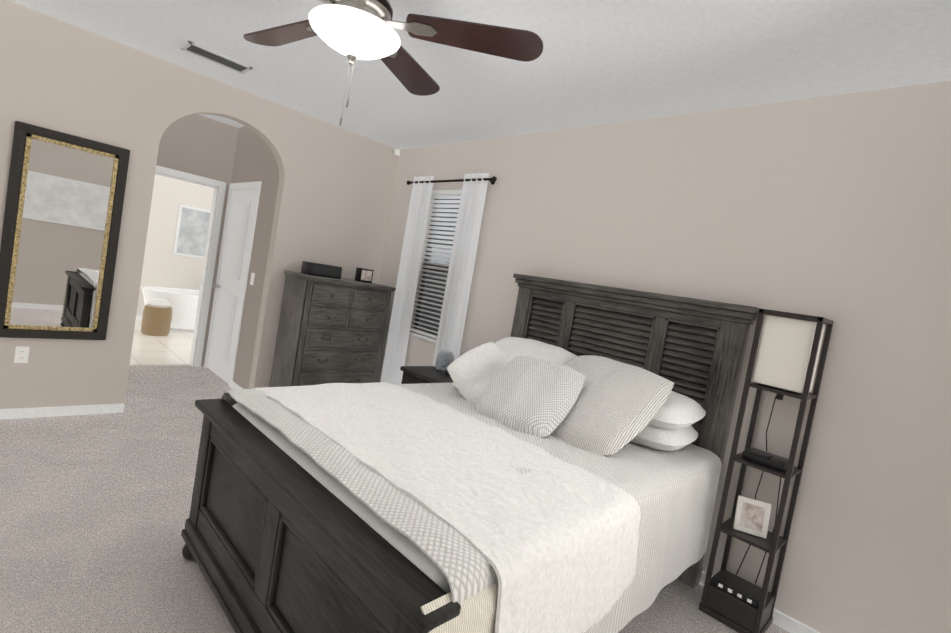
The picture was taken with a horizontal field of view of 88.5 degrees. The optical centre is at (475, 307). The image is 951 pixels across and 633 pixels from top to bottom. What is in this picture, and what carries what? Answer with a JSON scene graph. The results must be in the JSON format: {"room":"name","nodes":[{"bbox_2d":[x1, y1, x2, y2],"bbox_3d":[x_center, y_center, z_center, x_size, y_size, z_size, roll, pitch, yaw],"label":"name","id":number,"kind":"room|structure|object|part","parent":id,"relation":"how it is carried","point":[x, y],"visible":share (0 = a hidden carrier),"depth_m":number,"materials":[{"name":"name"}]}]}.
{"room":"bedroom","nodes":[
{"label":"bedroom","id":0,"kind":"room"},
{"bbox_2d":[136,174,211,314],"bbox_3d":[-5.303,-1.187,7.561,3.840,2.740,0.120,7,4,-45],"label":"wall","id":1,"kind":"structure","parent":0,"point":[163,266],"depth_m":7.84,"materials":[{"name":"paint"}]},
{"bbox_2d":[136,315,141,319],"bbox_3d":[-5.479,0.136,7.583,3.600,0.072,0.014,7,4,-45],"label":"baseboard","id":2,"kind":"structure","parent":1,"relation":"attached to","point":[138,317],"depth_m":7.73,"materials":[{"name":"white wood"}]},
{"bbox_2d":[173,204,210,258],"bbox_3d":[-4.567,-1.236,8.165,0.760,0.820,0.034,7,4,-45],"label":"picture","id":3,"kind":"object","parent":1,"relation":"attached to","point":[191,231],"visible":0.54,"depth_m":8.04,"materials":[{"name":"white paper"}]},
{"bbox_2d":[156,114,235,365],"bbox_3d":[-3.156,-0.709,5.377,3.600,2.740,0.120,7,4,-45],"label":"wall","id":4,"kind":"structure","parent":0,"point":[200,145],"depth_m":5.28,"materials":[{"name":"paint"}]},
{"bbox_2d":[155,165,225,366],"bbox_3d":[-3.335,-0.413,5.253,0.920,2.110,0.138,7,4,-45],"label":"door frame","id":5,"kind":"structure","parent":4,"relation":"attached to","point":[208,271],"depth_m":5.49,"materials":[{"name":"white wood"}]},
{"bbox_2d":[0,0,398,408],"bbox_3d":[-2.520,-0.525,3.914,4.330,2.740,0.120,7,4,-45],"label":"wall","id":6,"kind":"structure","parent":0,"point":[334,195],"depth_m":3.73,"materials":[{"name":"paint"}]},
{"bbox_2d":[14,346,29,362],"bbox_3d":[-3.148,0.326,3.390,0.072,0.116,0.010,7,4,-45],"label":"electrical outlet","id":7,"kind":"object","parent":6,"relation":"attached to","point":[21,354],"visible":1,"depth_m":3.39,"materials":[{"name":"white plastic"}]},
{"bbox_2d":[0,403,124,419],"bbox_3d":[-3.442,0.712,3.183,1.904,0.072,0.014,7,4,-45],"label":"baseboard","id":8,"kind":"structure","parent":6,"relation":"attached to","point":[16,413],"depth_m":3.58,"materials":[{"name":"white wood"}]},
{"bbox_2d":[0,121,129,339],"bbox_3d":[-2.898,-0.488,3.439,0.623,1.436,0.032,7,4,-45],"label":"mirror","id":9,"kind":"object","parent":6,"relation":"attached to","point":[65,195],"visible":0.94,"depth_m":3.42,"materials":[{"name":"black mirror"}]},
{"bbox_2d":[394,149,399,156],"bbox_3d":[-0.838,-1.656,5.213,0.065,0.065,0.030,7,4,-45],"label":"detector","id":10,"kind":"object","parent":6,"relation":"attached to","point":[396,152],"visible":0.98,"depth_m":5.20,"materials":[{"name":"white plastic"}]},
{"bbox_2d":[200,188,213,283],"bbox_3d":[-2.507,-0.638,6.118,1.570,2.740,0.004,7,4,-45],"label":"wall","id":11,"kind":"structure","parent":0,"point":[209,207],"depth_m":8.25,"materials":[{"name":"paint"}]},
{"bbox_2d":[204,126,278,388],"bbox_3d":[-2.359,-0.560,5.107,0.120,2.740,1.350,7,4,-45],"label":"wall","id":12,"kind":"structure","parent":0,"point":[253,160],"depth_m":4.84,"materials":[{"name":"paint"}]},
{"bbox_2d":[204,181,261,387],"bbox_3d":[-2.648,-0.295,5.222,0.079,2.110,0.900,7,4,-45],"label":"door","id":13,"kind":"structure","parent":12,"relation":"attached to","point":[230,286],"depth_m":5.19,"materials":[{"name":"paint"}]},
{"bbox_2d":[231,381,242,389],"bbox_3d":[-2.286,0.825,4.776,0.020,0.072,0.575,7,4,-45],"label":"baseboard","id":14,"kind":"structure","parent":12,"relation":"attached to","point":[234,386],"depth_m":4.91,"materials":[{"name":"white wood"}]},
{"bbox_2d":[250,273,254,284],"bbox_3d":[-2.211,-0.287,4.837,0.010,0.120,0.080,7,4,-45],"label":"switch plate","id":15,"kind":"object","parent":12,"relation":"attached to","point":[252,279],"visible":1,"depth_m":4.83,"materials":[{"name":"white plastic"}]},
{"bbox_2d":[0,320,789,632],"bbox_3d":[-2.405,0.912,3.866,4.660,0.054,9.990,7,4,-45],"label":"floor","id":16,"kind":"structure","parent":0,"point":[94,512],"depth_m":2.48,"materials":[{"name":"carpet"}]},
{"bbox_2d":[141,298,171,335],"bbox_3d":[-4.475,0.116,6.872,0.350,0.520,0.350,7,4,-45],"label":"stool","id":17,"kind":"object","parent":16,"relation":"on","point":[157,317],"visible":0.96,"depth_m":6.75,"materials":[{"name":"wicker"}]},
{"bbox_2d":[140,286,199,330],"bbox_3d":[-4.410,-0.093,7.751,1.598,0.864,0.883,7,4,-45],"label":"bathtub","id":18,"kind":"object","parent":16,"relation":"on","point":[183,303],"visible":0.31,"depth_m":7.30,"materials":[{"name":"ceramic"}]},
{"bbox_2d":[269,261,395,386],"bbox_3d":[-1.377,0.294,4.727,0.928,1.425,0.510,7,4,-45],"label":"dresser","id":19,"kind":"object","parent":16,"relation":"on","point":[332,326],"visible":0.75,"depth_m":4.50,"materials":[{"name":"grey wood"}]},
{"bbox_2d":[400,350,453,383],"bbox_3d":[-0.302,0.800,3.950,0.449,0.868,0.590,7,4,-45],"label":"nightstand","id":20,"kind":"object","parent":16,"relation":"on","point":[438,372],"visible":0.25,"depth_m":3.95,"materials":[{"name":"brown wood"}]},
{"bbox_2d":[181,273,759,632],"bbox_3d":[0.086,0.574,2.472,2.275,1.595,1.836,7,4,-45],"label":"bed","id":21,"kind":"object","parent":16,"relation":"on","point":[553,463],"visible":1,"depth_m":1.95,"materials":[{"name":"white fabric"}]},
{"bbox_3d":[-0.721,0.916,1.713,0.125,0.730,1.704,7,4,-45],"label":"footboard","id":22,"kind":"part","parent":21,"relation":"part of","materials":[{"name":"grey wood"}]},
{"bbox_2d":[244,382,640,632],"bbox_3d":[-0.278,0.716,2.133,0.814,0.402,1.818,7,4,-45],"label":"throw","id":23,"kind":"object","parent":21,"relation":"on","point":[556,541],"depth_m":1.68,"materials":[{"name":"white fabric"}]},
{"bbox_2d":[204,379,721,632],"bbox_3d":[0.032,0.846,2.503,2.074,0.586,1.771,7,4,-45],"label":"quilt","id":24,"kind":"object","parent":21,"relation":"on","point":[471,498],"depth_m":1.80,"materials":[{"name":"white fabric"}]},
{"bbox_3d":[0.799,0.653,3.270,0.130,1.595,1.724,7,4,-45],"label":"headboard","id":25,"kind":"part","parent":21,"relation":"part of","materials":[{"name":"grey wood"}]},
{"bbox_2d":[698,308,833,632],"bbox_3d":[1.474,0.814,2.484,0.268,1.585,0.278,7,4,-45],"label":"light","id":26,"kind":"object","parent":16,"relation":"on","point":[788,353],"visible":1,"depth_m":2.44,"materials":[{"name":"black wood"}]},
{"bbox_3d":[1.559,0.310,2.458,0.208,0.509,0.218,7,4,-45],"label":"lamp shade","id":27,"kind":"part","parent":26,"relation":"part of","materials":[{"name":"white fabric"}]},
{"bbox_2d":[9,0,950,149],"bbox_3d":[-1.937,-1.848,3.722,4.660,0.080,9.990,7,4,-45],"label":"ceiling","id":28,"kind":"structure","parent":0,"point":[598,62],"depth_m":2.72,"materials":[{"name":"paint"}]},
{"bbox_2d":[180,41,252,73],"bbox_3d":[-1.831,-1.770,3.467,0.420,0.012,0.210,7,4,-45],"label":"ceiling vent","id":29,"kind":"object","parent":28,"relation":"in","point":[213,56],"visible":0.98,"depth_m":3.45,"materials":[{"name":"white metal"}]},
{"bbox_2d":[243,0,542,125],"bbox_3d":[-0.528,-1.100,1.956,1.424,0.740,1.435,7,4,-45],"label":"fan","id":30,"kind":"object","parent":28,"relation":"hanging from","point":[352,30],"visible":1,"depth_m":1.95,"materials":[{"name":"brown wood"}]},
{"bbox_3d":[-0.484,-1.093,1.963,0.362,0.740,0.362,7,4,-45],"label":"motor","id":31,"kind":"part","parent":30,"relation":"part of","materials":[{"name":"white glass"}]},
{"bbox_2d":[377,81,950,632],"bbox_3d":[0.782,0.054,3.547,0.120,2.740,5.390,7,4,-45],"label":"wall","id":32,"kind":"structure","parent":0,"point":[835,209],"depth_m":2.53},
{"bbox_2d":[409,199,448,342],"bbox_3d":[-0.306,-0.399,4.656,0.132,1.445,0.660,7,4,-45],"label":"window","id":33,"kind":"structure","parent":32,"relation":"attached to","point":[424,337],"depth_m":4.81,"materials":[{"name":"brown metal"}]},
{"bbox_2d":[410,190,461,338],"bbox_3d":[-0.313,-0.417,4.645,0.067,1.406,0.644,7,4,-45],"label":"window blinds","id":34,"kind":"object","parent":33,"relation":"attached to","point":[446,194],"visible":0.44,"depth_m":4.71,"materials":[{"name":"white plastic"}]},
{"bbox_2d":[380,173,496,383],"bbox_3d":[-0.408,-0.181,4.589,0.114,2.122,1.246,7,4,-45],"label":"curtains","id":35,"kind":"object","parent":32,"relation":"attached to","point":[461,268],"visible":0.88,"depth_m":4.40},
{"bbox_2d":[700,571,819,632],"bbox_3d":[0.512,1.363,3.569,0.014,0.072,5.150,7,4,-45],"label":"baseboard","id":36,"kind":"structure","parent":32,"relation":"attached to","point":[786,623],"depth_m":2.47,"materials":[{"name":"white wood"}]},
{"label":"outside","id":37,"kind":"structure","parent":0,"visible":0},
{"bbox_2d":[430,247,451,266],"bbox_3d":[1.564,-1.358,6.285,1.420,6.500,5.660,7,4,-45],"label":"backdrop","id":38,"kind":"structure","parent":37,"point":[439,256],"depth_m":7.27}
]}

